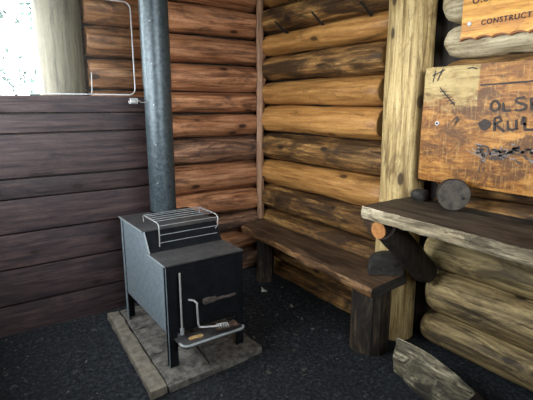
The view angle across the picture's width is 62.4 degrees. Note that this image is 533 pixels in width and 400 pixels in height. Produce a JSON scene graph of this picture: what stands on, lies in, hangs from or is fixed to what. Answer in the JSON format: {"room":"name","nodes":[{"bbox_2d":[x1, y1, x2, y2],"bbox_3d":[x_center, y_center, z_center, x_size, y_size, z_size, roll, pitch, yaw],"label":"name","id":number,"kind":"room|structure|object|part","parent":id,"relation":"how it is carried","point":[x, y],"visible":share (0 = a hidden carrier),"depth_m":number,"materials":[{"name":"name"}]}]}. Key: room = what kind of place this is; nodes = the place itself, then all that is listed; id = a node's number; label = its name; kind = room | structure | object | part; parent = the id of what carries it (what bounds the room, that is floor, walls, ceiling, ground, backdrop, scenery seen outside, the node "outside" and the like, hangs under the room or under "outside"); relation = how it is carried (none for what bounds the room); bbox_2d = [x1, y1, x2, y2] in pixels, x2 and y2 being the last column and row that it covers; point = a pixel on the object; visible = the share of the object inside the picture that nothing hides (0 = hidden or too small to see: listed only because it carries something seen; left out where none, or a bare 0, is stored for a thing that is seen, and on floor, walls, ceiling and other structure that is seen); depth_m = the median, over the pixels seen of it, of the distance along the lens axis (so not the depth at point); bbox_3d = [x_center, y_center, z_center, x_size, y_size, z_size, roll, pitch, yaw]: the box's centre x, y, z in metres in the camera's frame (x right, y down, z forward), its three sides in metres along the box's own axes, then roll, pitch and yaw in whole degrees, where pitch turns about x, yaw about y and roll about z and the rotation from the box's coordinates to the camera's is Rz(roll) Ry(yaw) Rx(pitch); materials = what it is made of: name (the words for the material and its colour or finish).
{"room":"log cabin shelter","nodes":[
{"label":"log cabin shelter","id":0,"kind":"room"},
{"bbox_2d":[0,95,149,337],"bbox_3d":[-1.591,0.134,2.904,1.780,1.612,0.077,-8,15,-34],"label":"wall","id":1,"kind":"structure","parent":0,"point":[70,166],"depth_m":3.01,"materials":[{"name":"brown wood"}]},
{"bbox_2d":[0,0,135,94],"bbox_3d":[-1.545,-0.968,2.682,1.483,0.628,0.009,-8,15,-34],"label":"window","id":2,"kind":"structure","parent":1,"relation":"in","point":[109,0],"depth_m":3.01,"materials":[{"name":"metal"}]},
{"bbox_2d":[87,72,92,94],"bbox_3d":[-1.191,-0.784,2.961,0.042,0.148,0.007,-8,15,-34],"label":"wire","id":3,"kind":"object","parent":1,"relation":"on","point":[91,72],"visible":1,"depth_m":2.97,"materials":[{"name":"silver metal"}]},
{"bbox_2d":[79,0,265,268],"bbox_3d":[-0.600,-0.584,3.722,1.705,2.670,0.311,-8,15,-34],"label":"wall","id":4,"kind":"structure","parent":0,"point":[213,53],"depth_m":3.61,"materials":[{"name":"brown wood"}]},
{"bbox_2d":[0,266,532,399],"bbox_3d":[0.147,1.184,1.659,3.070,0.031,4.920,-8,15,-34],"label":"floor","id":5,"kind":"structure","parent":0,"point":[491,386],"depth_m":2.60,"materials":[{"name":"black gravel"}]},
{"bbox_2d":[30,0,86,95],"bbox_3d":[-1.419,-0.378,3.159,0.306,2.425,0.306,-8,15,-34],"label":"log post","id":6,"kind":"object","parent":5,"relation":"on","point":[57,32],"visible":0.28,"depth_m":2.90,"materials":[{"name":"beige wood"}]},
{"bbox_2d":[107,305,261,399],"bbox_3d":[-0.605,0.880,2.904,0.737,0.053,1.053,-8,15,-34],"label":"hearth slab","id":7,"kind":"object","parent":5,"relation":"on","point":[145,345],"visible":0.65,"depth_m":2.64,"materials":[{"name":"grey stone"}]},
{"bbox_2d":[118,207,244,367],"bbox_3d":[-0.520,0.511,2.781,0.502,0.727,0.906,-8,15,-34],"label":"wood stove","id":8,"kind":"object","parent":7,"relation":"on","point":[188,283],"visible":0.99,"depth_m":2.58,"materials":[{"name":"black metal"}]},
{"bbox_3d":[-0.937,0.469,3.001,0.050,0.717,0.040,-8,15,-34],"label":"leg","id":9,"kind":"part","parent":8,"relation":"part of","materials":[{"name":"black metal"}]},
{"bbox_3d":[-0.745,0.436,2.677,0.008,0.517,0.677,-8,15,-34],"label":"plate","id":10,"kind":"part","parent":8,"relation":"part of","materials":[{"name":"grey metal"}]},
{"bbox_3d":[-0.699,0.252,2.565,0.008,0.119,0.082,-8,15,-34],"label":"step trim","id":11,"kind":"part","parent":8,"relation":"part of","materials":[{"name":"metal"}]},
{"bbox_2d":[128,0,176,215],"bbox_3d":[-0.750,-0.803,2.792,0.295,1.838,0.185,-8,15,-34],"label":"pipe","id":12,"kind":"object","parent":8,"relation":"on","point":[153,14],"visible":0.94,"depth_m":2.79,"materials":[{"name":"black metal"}]},
{"bbox_3d":[-0.530,0.650,2.446,0.050,0.597,0.040,-8,15,-34],"label":"leg","id":13,"kind":"part","parent":8,"relation":"part of","materials":[{"name":"black metal"}]},
{"bbox_2d":[143,207,217,246],"bbox_3d":[-0.547,0.172,2.795,0.409,0.171,0.274,-8,15,-34],"label":"wire rack","id":14,"kind":"object","parent":8,"relation":"on","point":[199,208],"visible":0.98,"depth_m":2.75,"materials":[{"name":"silver metal"}]},
{"bbox_3d":[-0.470,0.570,2.415,0.010,0.357,0.011,-8,15,-34],"label":"hinge rod","id":15,"kind":"part","parent":8,"relation":"part of","materials":[{"name":"silver metal"}]},
{"bbox_3d":[-0.504,0.222,2.710,0.471,0.122,0.090,-8,15,-34],"label":"riser plate","id":16,"kind":"part","parent":8,"relation":"part of","materials":[{"name":"black metal"}]},
{"bbox_2d":[188,334,203,339],"bbox_3d":[-0.395,0.766,2.463,0.087,0.011,0.031,-8,15,-34],"label":"wood splinter","id":17,"kind":"object","parent":8,"relation":"on","point":[197,335],"visible":1,"depth_m":2.46,"materials":[{"name":"yellow wood"}]},
{"bbox_3d":[-0.346,0.632,2.453,0.175,0.173,0.023,0,12,-1],"label":"handle","id":18,"kind":"part","parent":8,"relation":"part of","materials":[{"name":"silver metal"}]},
{"bbox_2d":[174,320,242,348],"bbox_3d":[-0.320,0.764,2.514,0.390,0.008,0.130,-8,15,-34],"label":"shelf","id":19,"kind":"object","parent":8,"relation":"attached to","point":[210,334],"depth_m":2.48,"materials":[{"name":"metal"}]},
{"bbox_3d":[-0.325,0.571,2.516,0.093,0.040,0.031,-8,15,-34],"label":"latch plate","id":20,"kind":"part","parent":8,"relation":"part of","materials":[{"name":"brown wood"}]},
{"bbox_3d":[-0.319,0.533,2.536,0.368,0.337,0.018,-8,15,-34],"label":"door","id":21,"kind":"part","parent":8,"relation":"part of","materials":[{"name":"black metal"}]},
{"bbox_2d":[213,320,238,331],"bbox_3d":[-0.233,0.732,2.566,0.156,0.043,0.077,-8,15,-34],"label":"scrap","id":22,"kind":"object","parent":8,"relation":"on","point":[233,323],"visible":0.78,"depth_m":2.55,"materials":[{"name":"brown wood"}]},
{"bbox_3d":[-0.175,0.597,2.690,0.050,0.597,0.040,-8,15,-34],"label":"leg","id":23,"kind":"part","parent":8,"relation":"part of","materials":[{"name":"black metal"}]},
{"bbox_2d":[0,274,392,399],"bbox_3d":[-0.270,1.005,2.474,2.463,0.037,2.408,-8,15,-34],"label":"litter","id":24,"kind":"object","parent":5,"relation":"on","point":[281,393],"visible":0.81,"depth_m":2.69,"materials":[{"name":"black gravel"}]},
{"bbox_2d":[241,219,406,356],"bbox_3d":[0.279,0.578,3.336,0.380,0.482,1.660,-8,15,-34],"label":"bench","id":25,"kind":"object","parent":5,"relation":"on","point":[371,294],"visible":0.96,"depth_m":2.82,"materials":[{"name":"brown wood"}]},
{"bbox_3d":[-0.011,0.504,3.841,0.153,0.414,0.150,-8,15,-34],"label":"leg","id":26,"kind":"part","parent":25,"relation":"part of","materials":[{"name":"brown wood"}]},
{"bbox_3d":[0.279,0.375,3.293,0.380,0.067,1.660,-8,15,-34],"label":"seat","id":27,"kind":"part","parent":25,"relation":"part of","materials":[{"name":"brown wood"}]},
{"bbox_3d":[0.651,0.735,2.769,0.234,0.414,0.238,-8,15,-34],"label":"leg","id":28,"kind":"part","parent":25,"relation":"part of","materials":[{"name":"brown wood"}]},
{"bbox_2d":[367,250,404,275],"bbox_3d":[0.741,0.389,2.727,0.216,0.143,0.060,1,12,3],"label":"wood block","id":29,"kind":"object","parent":25,"relation":"on","point":[383,262],"visible":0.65,"depth_m":2.70,"materials":[{"name":"grey wood"}]},
{"bbox_2d":[375,0,437,340],"bbox_3d":[0.855,-0.388,2.731,0.276,2.625,0.279,-8,15,-34],"label":"log post","id":30,"kind":"object","parent":5,"relation":"on","point":[411,23],"visible":0.66,"depth_m":2.59,"materials":[{"name":"beige wood"}]},
{"bbox_2d":[393,338,482,399],"bbox_3d":[0.862,0.922,2.329,0.253,0.210,0.480,-8,15,-34],"label":"chunk","id":31,"kind":"object","parent":5,"relation":"on","point":[422,372],"visible":1,"depth_m":2.31,"materials":[{"name":"grey wood"}]},
{"bbox_2d":[255,0,532,391],"bbox_3d":[1.088,-0.328,2.560,0.310,2.680,4.200,-8,15,-34],"label":"wall","id":32,"kind":"structure","parent":0,"point":[323,89],"depth_m":3.00,"materials":[{"name":"brown wood"}]},
{"bbox_2d":[256,0,263,218],"bbox_3d":[-0.057,-0.877,3.853,0.068,2.132,0.065,-8,15,-34],"label":"pole","id":33,"kind":"object","parent":32,"relation":"attached to","point":[259,3],"visible":0.98,"depth_m":3.84,"materials":[{"name":"brown wood"}]},
{"bbox_2d":[275,21,288,33],"bbox_3d":[0.130,-1.356,3.465,0.155,0.090,0.034,-8,15,-34],"label":"spike","id":34,"kind":"object","parent":32,"relation":"attached to","point":[277,24],"visible":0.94,"depth_m":3.46,"materials":[{"name":"black metal"}]},
{"bbox_2d":[311,11,324,25],"bbox_3d":[0.382,-1.274,3.107,0.165,0.096,0.034,-8,15,-34],"label":"spike","id":35,"kind":"object","parent":32,"relation":"attached to","point":[313,14],"visible":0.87,"depth_m":3.10,"materials":[{"name":"black metal"}]},
{"bbox_2d":[359,0,373,16],"bbox_3d":[0.644,-1.185,2.744,0.165,0.096,0.034,-8,15,-34],"label":"spike","id":36,"kind":"object","parent":32,"relation":"attached to","point":[370,14],"visible":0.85,"depth_m":2.74,"materials":[{"name":"black metal"}]},
{"bbox_2d":[361,197,532,282],"bbox_3d":[1.142,0.380,1.978,0.530,0.498,1.553,-8,15,-34],"label":"shelf","id":37,"kind":"object","parent":32,"relation":"attached to","point":[510,238],"visible":0.97,"depth_m":2.17,"materials":[{"name":"brown wood"}]},
{"bbox_2d":[411,188,429,200],"bbox_3d":[0.890,-0.030,2.547,0.084,0.064,0.096,-8,15,-34],"label":"chunk","id":38,"kind":"object","parent":37,"relation":"on","point":[417,194],"visible":1,"depth_m":2.52,"materials":[{"name":"grey stone"}]},
{"bbox_2d":[436,179,470,210],"bbox_3d":[0.979,-0.036,2.326,0.168,0.168,0.122,2,12,11],"label":"log round","id":39,"kind":"object","parent":37,"relation":"on","point":[451,194],"visible":1,"depth_m":2.27,"materials":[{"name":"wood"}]},
{"bbox_2d":[418,60,532,196],"bbox_3d":[1.249,-0.322,2.017,0.044,0.624,1.242,-8,15,-34],"label":"board","id":40,"kind":"object","parent":32,"relation":"attached to","point":[477,124],"visible":0.98,"depth_m":2.22,"materials":[{"name":"wood"}]},
{"bbox_2d":[460,0,532,41],"bbox_3d":[1.297,-0.969,1.830,0.037,0.478,1.015,-8,15,-34],"label":"sign","id":41,"kind":"object","parent":32,"relation":"attached to","point":[480,18],"visible":1,"depth_m":2.12,"materials":[{"name":"wood"}]},
{"label":"outside","id":42,"kind":"structure","parent":0,"visible":0},
{"label":"ground","id":43,"kind":"structure","parent":42,"visible":0},
{"bbox_2d":[0,0,39,94],"bbox_3d":[-5.041,-2.019,6.867,3.290,4.339,2.891,-3,13,-14],"label":"leafy tree","id":44,"kind":"object","parent":43,"relation":"on","point":[28,4],"visible":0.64,"depth_m":7.58,"materials":[{"name":"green plant"}]}
]}

